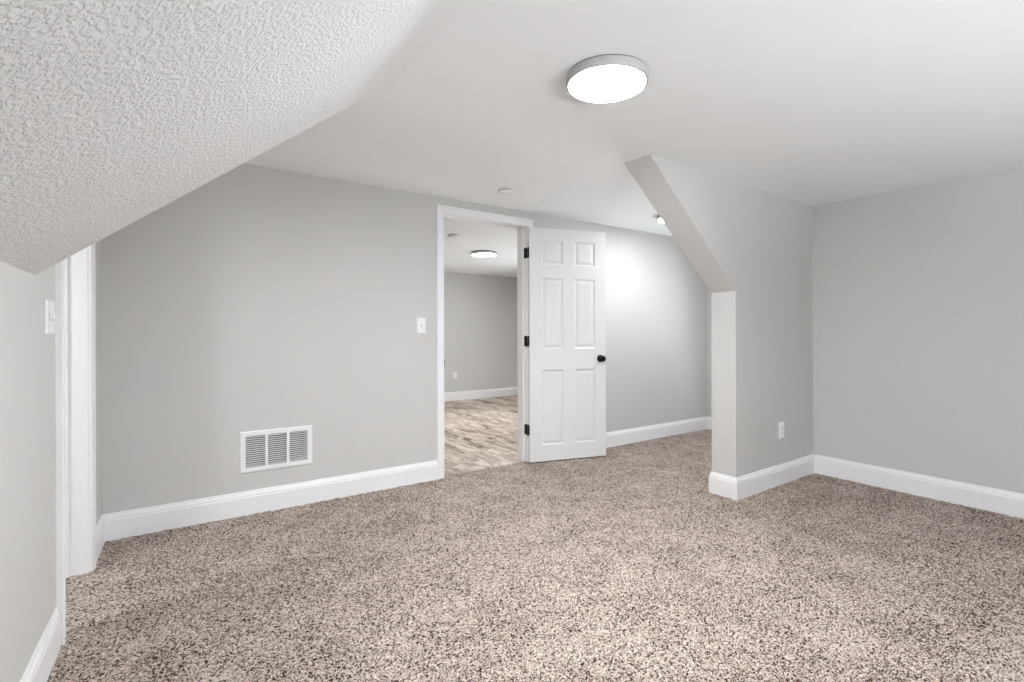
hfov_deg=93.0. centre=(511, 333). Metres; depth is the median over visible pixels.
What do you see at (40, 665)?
baseboard
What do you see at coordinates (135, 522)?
baseboard
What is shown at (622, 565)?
floor
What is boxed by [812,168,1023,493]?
wall
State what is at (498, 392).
baseboard
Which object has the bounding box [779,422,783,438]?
wall outlet
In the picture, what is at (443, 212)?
door frame
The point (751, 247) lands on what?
wall partition
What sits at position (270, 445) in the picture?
air vent
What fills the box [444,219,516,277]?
ceiling
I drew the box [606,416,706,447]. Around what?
baseboard
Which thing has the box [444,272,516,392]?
wall
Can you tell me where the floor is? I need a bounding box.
[47,395,1023,681]
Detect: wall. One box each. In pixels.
[0,240,101,681]
[101,163,705,513]
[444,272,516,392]
[517,286,711,416]
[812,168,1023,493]
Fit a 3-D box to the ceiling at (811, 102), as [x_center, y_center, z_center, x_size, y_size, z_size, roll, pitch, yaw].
[1.669,-1.052,1.713,5.678,0.282,5.962,0,0,-34]
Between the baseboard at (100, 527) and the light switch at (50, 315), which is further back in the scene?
the baseboard at (100, 527)
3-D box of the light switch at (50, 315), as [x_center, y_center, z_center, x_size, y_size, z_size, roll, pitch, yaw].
[-1.591,-0.057,1.681,0.018,0.118,0.118,0,0,-34]
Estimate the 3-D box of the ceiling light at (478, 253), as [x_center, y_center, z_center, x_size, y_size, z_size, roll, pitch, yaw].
[-0.350,-1.010,6.130,0.320,0.040,0.320,0,0,-34]
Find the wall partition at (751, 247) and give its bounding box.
[624,154,812,477]
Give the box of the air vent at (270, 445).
[240,425,311,473]
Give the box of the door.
[524,227,605,461]
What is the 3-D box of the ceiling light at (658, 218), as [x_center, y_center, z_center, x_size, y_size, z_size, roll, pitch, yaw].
[1.453,-1.033,4.323,0.320,0.040,0.320,0,2,-34]
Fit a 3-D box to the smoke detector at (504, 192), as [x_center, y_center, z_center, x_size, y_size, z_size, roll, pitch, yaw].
[-0.042,-1.038,3.579,0.114,0.033,0.114,0,2,-34]
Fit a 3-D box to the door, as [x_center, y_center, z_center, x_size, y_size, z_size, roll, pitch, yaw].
[0.483,0.095,4.344,0.765,2.034,0.168,0,0,-14]
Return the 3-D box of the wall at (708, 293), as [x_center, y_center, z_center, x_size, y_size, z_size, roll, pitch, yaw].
[1.640,-0.016,6.744,0.130,2.260,5.332,0,0,-34]
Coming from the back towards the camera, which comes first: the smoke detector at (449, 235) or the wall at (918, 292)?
the smoke detector at (449, 235)
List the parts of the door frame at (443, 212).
casing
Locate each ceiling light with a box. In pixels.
[472,250,496,256]
[566,54,648,102]
[656,215,663,222]
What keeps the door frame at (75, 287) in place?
attached to the wall at (27, 354)
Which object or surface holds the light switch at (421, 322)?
attached to the wall at (256, 298)
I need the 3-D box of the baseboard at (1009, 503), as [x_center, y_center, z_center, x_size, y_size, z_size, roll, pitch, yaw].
[3.625,1.042,2.130,0.015,0.152,4.266,0,0,-34]
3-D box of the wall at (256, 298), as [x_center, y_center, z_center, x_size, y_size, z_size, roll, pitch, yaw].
[-0.022,-0.011,4.224,5.708,2.260,0.135,0,0,-34]
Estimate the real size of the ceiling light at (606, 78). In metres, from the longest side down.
0.320 x 0.320 x 0.040 m
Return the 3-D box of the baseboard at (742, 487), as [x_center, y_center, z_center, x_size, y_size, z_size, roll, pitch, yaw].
[2.276,1.046,3.903,1.997,0.152,0.213,0,0,-34]
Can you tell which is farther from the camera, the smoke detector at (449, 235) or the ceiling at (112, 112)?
the smoke detector at (449, 235)
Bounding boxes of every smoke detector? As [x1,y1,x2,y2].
[448,234,457,237]
[499,189,513,195]
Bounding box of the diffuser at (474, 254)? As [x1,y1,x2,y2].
[473,253,495,256]
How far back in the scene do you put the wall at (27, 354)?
1.44 m
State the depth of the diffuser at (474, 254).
6.07 m
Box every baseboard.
[20,608,60,681]
[96,515,104,562]
[102,460,437,541]
[444,387,517,401]
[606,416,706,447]
[707,416,711,429]
[709,454,813,500]
[814,454,1023,518]
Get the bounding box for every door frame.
[55,243,95,645]
[436,204,532,478]
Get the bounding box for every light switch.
[45,299,56,333]
[417,318,425,332]
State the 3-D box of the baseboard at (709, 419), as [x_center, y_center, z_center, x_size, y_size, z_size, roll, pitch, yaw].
[2.672,1.045,5.113,0.015,0.152,1.379,0,0,-34]
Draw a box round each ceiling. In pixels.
[0,0,468,274]
[245,0,1023,235]
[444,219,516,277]

